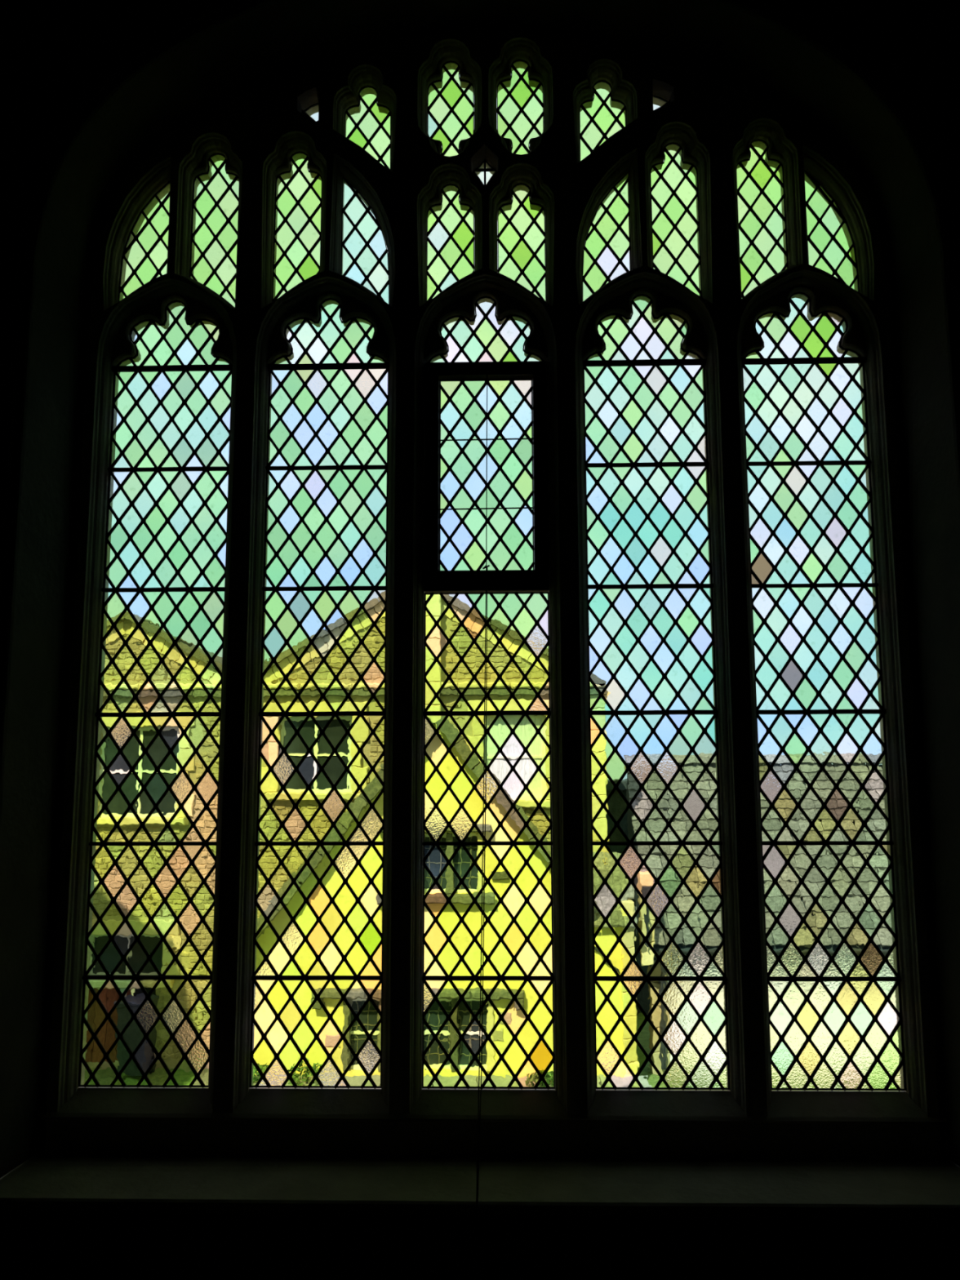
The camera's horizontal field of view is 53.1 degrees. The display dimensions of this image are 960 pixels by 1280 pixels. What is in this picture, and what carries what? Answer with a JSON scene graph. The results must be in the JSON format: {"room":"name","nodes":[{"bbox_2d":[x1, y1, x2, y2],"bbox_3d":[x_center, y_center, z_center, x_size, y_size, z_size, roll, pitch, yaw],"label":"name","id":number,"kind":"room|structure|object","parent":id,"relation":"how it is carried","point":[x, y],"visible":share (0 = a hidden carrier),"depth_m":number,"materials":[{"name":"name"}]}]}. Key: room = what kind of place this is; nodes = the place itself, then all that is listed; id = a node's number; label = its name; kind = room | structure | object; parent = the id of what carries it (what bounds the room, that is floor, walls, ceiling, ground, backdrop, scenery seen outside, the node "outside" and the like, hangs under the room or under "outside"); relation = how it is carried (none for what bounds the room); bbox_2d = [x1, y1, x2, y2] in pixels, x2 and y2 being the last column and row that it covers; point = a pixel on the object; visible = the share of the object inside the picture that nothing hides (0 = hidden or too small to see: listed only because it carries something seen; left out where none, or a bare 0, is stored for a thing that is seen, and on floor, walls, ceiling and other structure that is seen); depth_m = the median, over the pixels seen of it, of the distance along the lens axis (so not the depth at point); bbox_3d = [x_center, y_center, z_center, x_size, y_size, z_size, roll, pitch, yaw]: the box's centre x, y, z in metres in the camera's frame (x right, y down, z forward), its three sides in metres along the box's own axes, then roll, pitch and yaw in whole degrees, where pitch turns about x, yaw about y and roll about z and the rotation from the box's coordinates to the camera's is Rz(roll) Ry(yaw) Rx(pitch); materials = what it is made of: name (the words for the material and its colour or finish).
{"room":"church interior","nodes":[
{"label":"church interior","id":0,"kind":"room"},
{"bbox_2d":[0,1213,959,1279],"bbox_3d":[0.027,2.246,3.537,3.894,0.368,0.200,0,-8,1],"label":"wall","id":1,"kind":"structure","parent":0,"point":[33,1246],"depth_m":3.44,"materials":[{"name":"paint"}]},
{"bbox_2d":[0,1153,959,1220],"bbox_3d":[0.029,2.076,3.675,3.900,0.055,0.450,0,-8,1],"label":"trim ledge","id":2,"kind":"object","parent":1,"relation":"on","point":[119,1184],"visible":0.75,"depth_m":3.58,"materials":[{"name":"stone"}]},
{"bbox_2d":[38,1087,947,1159],"bbox_3d":[0.036,1.982,4.019,3.800,0.222,0.312,0,-8,1],"label":"sill","id":3,"kind":"structure","parent":1,"relation":"attached to","point":[523,1122],"depth_m":3.89,"materials":[{"name":"stone"}]},
{"bbox_2d":[0,0,959,466],"bbox_3d":[0.017,-0.816,3.843,9.000,6.520,0.001,0,-8,1],"label":"wall","id":4,"kind":"structure","parent":0,"point":[51,51],"depth_m":4.06,"materials":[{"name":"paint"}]},
{"bbox_2d":[0,0,959,1177],"bbox_3d":[0.022,-0.490,4.010,3.894,5.122,0.462,0,-8,1],"label":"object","id":5,"kind":"structure","parent":4,"relation":"attached to","point":[224,51],"depth_m":4.07,"materials":[{"name":"stone"}]},
{"bbox_2d":[46,30,938,1116],"bbox_3d":[0.028,-0.538,4.288,4.000,4.995,0.153,0,-8,1],"label":"window","id":6,"kind":"structure","parent":4,"relation":"in","point":[715,123],"depth_m":4.30,"materials":[{"name":"stone"}]},
{"bbox_2d":[118,180,170,302],"bbox_3d":[-1.574,-1.862,4.523,0.237,0.651,0.010,0,-8,1],"label":"light","id":7,"kind":"object","parent":6,"relation":"attached to","point":[144,255],"visible":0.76,"depth_m":4.52,"materials":[{"name":"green glass"}]},
{"bbox_2d":[78,300,232,1088],"bbox_3d":[-1.409,0.144,4.240,0.565,3.486,0.034,0,-8,1],"label":"light","id":8,"kind":"object","parent":6,"relation":"attached to","point":[146,1013],"visible":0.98,"depth_m":4.22,"materials":[{"name":"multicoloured glass"}]},
{"bbox_2d":[189,152,239,307],"bbox_3d":[-1.246,-1.925,4.524,0.232,0.786,0.010,0,-8,1],"label":"light","id":9,"kind":"object","parent":6,"relation":"attached to","point":[215,192],"visible":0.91,"depth_m":4.52,"materials":[{"name":"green glass"}]},
{"bbox_2d":[271,151,322,302],"bbox_3d":[-0.854,-1.931,4.516,0.233,0.780,0.010,0,-8,1],"label":"light","id":10,"kind":"object","parent":6,"relation":"attached to","point":[298,190],"visible":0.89,"depth_m":4.52,"materials":[{"name":"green glass"}]},
{"bbox_2d":[303,102,318,121],"bbox_3d":[-0.801,-2.513,4.592,0.086,0.106,0.010,0,-8,1],"label":"tracery piercing","id":11,"kind":"object","parent":6,"relation":"attached to","point":[313,110],"visible":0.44,"depth_m":4.59,"materials":[{"name":"clear glass"}]},
{"bbox_2d":[249,297,389,1088],"bbox_3d":[-0.690,0.140,4.225,0.565,3.486,0.034,0,-8,1],"label":"light","id":12,"kind":"object","parent":6,"relation":"attached to","point":[317,978],"visible":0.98,"depth_m":4.20,"materials":[{"name":"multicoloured glass"}]},
{"bbox_2d":[340,176,389,303],"bbox_3d":[-0.535,-1.868,4.500,0.236,0.651,0.010,0,-8,1],"label":"light","id":13,"kind":"object","parent":6,"relation":"attached to","point":[364,251],"visible":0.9,"depth_m":4.50,"materials":[{"name":"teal glass"}]},
{"bbox_2d":[344,85,391,169],"bbox_3d":[-0.531,-2.425,4.574,0.227,0.458,0.010,0,-8,1],"label":"light","id":14,"kind":"object","parent":6,"relation":"attached to","point":[367,123],"visible":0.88,"depth_m":4.57,"materials":[{"name":"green glass"}]},
{"bbox_2d":[426,183,474,302],"bbox_3d":[-0.138,-1.846,4.488,0.232,0.605,0.010,0,-8,1],"label":"light","id":15,"kind":"object","parent":6,"relation":"attached to","point":[450,222],"visible":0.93,"depth_m":4.49,"materials":[{"name":"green glass"}]},
{"bbox_2d":[426,60,474,156],"bbox_3d":[-0.139,-2.517,4.577,0.232,0.520,0.010,0,-8,1],"label":"light","id":16,"kind":"object","parent":6,"relation":"attached to","point":[451,99],"visible":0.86,"depth_m":4.58,"materials":[{"name":"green glass"}]},
{"bbox_2d":[474,159,496,186],"bbox_3d":[0.024,-2.197,4.531,0.110,0.146,0.012,0,-8,1],"label":"tracery piercing","id":17,"kind":"object","parent":6,"relation":"attached to","point":[484,171],"visible":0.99,"depth_m":4.53,"materials":[{"name":"clear glass"}]},
{"bbox_2d":[427,296,544,362],"bbox_3d":[0.026,-1.428,4.428,0.548,0.328,0.010,0,-8,1],"label":"light","id":18,"kind":"object","parent":6,"relation":"attached to","point":[486,337],"visible":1,"depth_m":4.42,"materials":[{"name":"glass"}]},
{"bbox_2d":[424,360,549,592],"bbox_3d":[0.028,-0.741,4.322,0.550,1.057,0.090,0,-8,1],"label":"casement","id":19,"kind":"object","parent":6,"relation":"attached to","point":[455,462],"visible":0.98,"depth_m":4.32,"materials":[{"name":"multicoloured glass"}]},
{"bbox_2d":[475,365,487,1228],"bbox_3d":[0.011,0.429,3.878,0.014,3.420,0.473,-1,-8,6],"label":"pull cord","id":20,"kind":"object","parent":19,"relation":"hanging from","point":[477,1226],"visible":1,"depth_m":3.83,"materials":[{"name":"black"}]},
{"bbox_2d":[422,591,555,1089],"bbox_3d":[0.032,0.824,4.120,0.565,2.097,0.028,0,-8,1],"label":"light","id":21,"kind":"object","parent":6,"relation":"attached to","point":[518,1052],"visible":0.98,"depth_m":4.12,"materials":[{"name":"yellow glass"}]},
{"bbox_2d":[497,59,543,155],"bbox_3d":[0.192,-2.520,4.570,0.232,0.517,0.010,0,-8,1],"label":"light","id":22,"kind":"object","parent":6,"relation":"attached to","point":[520,97],"visible":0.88,"depth_m":4.57,"materials":[{"name":"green glass"}]},
{"bbox_2d":[497,182,546,302],"bbox_3d":[0.194,-1.845,4.480,0.232,0.606,0.010,0,-8,1],"label":"light","id":23,"kind":"object","parent":6,"relation":"attached to","point":[521,237],"visible":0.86,"depth_m":4.48,"materials":[{"name":"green glass"}]},
{"bbox_2d":[579,80,626,160],"bbox_3d":[0.579,-2.448,4.552,0.230,0.435,0.010,0,-8,1],"label":"light","id":24,"kind":"object","parent":6,"relation":"attached to","point":[601,117],"visible":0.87,"depth_m":4.55,"materials":[{"name":"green glass"}]},
{"bbox_2d":[582,172,631,301],"bbox_3d":[0.586,-1.874,4.475,0.238,0.651,0.010,0,-8,1],"label":"light","id":25,"kind":"object","parent":6,"relation":"attached to","point":[606,253],"visible":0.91,"depth_m":4.47,"materials":[{"name":"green glass"}]},
{"bbox_2d":[582,293,729,1090],"bbox_3d":[0.750,0.132,4.193,0.565,3.486,0.034,0,-8,1],"label":"light","id":26,"kind":"object","parent":6,"relation":"attached to","point":[660,1004],"visible":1,"depth_m":4.17,"materials":[{"name":"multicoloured glass"}]},
{"bbox_2d":[653,95,667,110],"bbox_3d":[0.853,-2.539,4.557,0.085,0.095,0.010,0,-8,1],"label":"tracery piercing","id":27,"kind":"object","parent":6,"relation":"attached to","point":[658,101],"visible":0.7,"depth_m":4.56,"materials":[{"name":"clear glass"}]},
{"bbox_2d":[650,142,702,297],"bbox_3d":[0.910,-1.946,4.477,0.234,0.797,0.010,0,-8,1],"label":"light","id":28,"kind":"object","parent":6,"relation":"attached to","point":[674,194],"visible":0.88,"depth_m":4.48,"materials":[{"name":"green glass"}]},
{"bbox_2d":[736,139,788,297],"bbox_3d":[1.308,-1.956,4.470,0.232,0.799,0.010,0,-8,1],"label":"light","id":29,"kind":"object","parent":6,"relation":"attached to","point":[762,233],"visible":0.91,"depth_m":4.47,"materials":[{"name":"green glass"}]},
{"bbox_2d":[742,291,906,1091],"bbox_3d":[1.470,0.128,4.177,0.565,3.486,0.034,0,-8,1],"label":"light","id":30,"kind":"object","parent":6,"relation":"attached to","point":[833,980],"visible":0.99,"depth_m":4.16,"materials":[{"name":"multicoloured glass"}]},
{"bbox_2d":[804,169,859,292],"bbox_3d":[1.624,-1.879,4.452,0.237,0.651,0.010,0,-8,1],"label":"light","id":31,"kind":"object","parent":6,"relation":"attached to","point":[831,246],"visible":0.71,"depth_m":4.45,"materials":[{"name":"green glass"}]},
{"label":"outside","id":32,"kind":"structure","parent":0,"visible":0},
{"bbox_2d":[253,1087,609,1089],"bbox_3d":[-0.597,5.456,11.378,5.358,0.155,1.400,0,-8,1],"label":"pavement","id":33,"kind":"structure","parent":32,"point":[253,1087],"depth_m":11.60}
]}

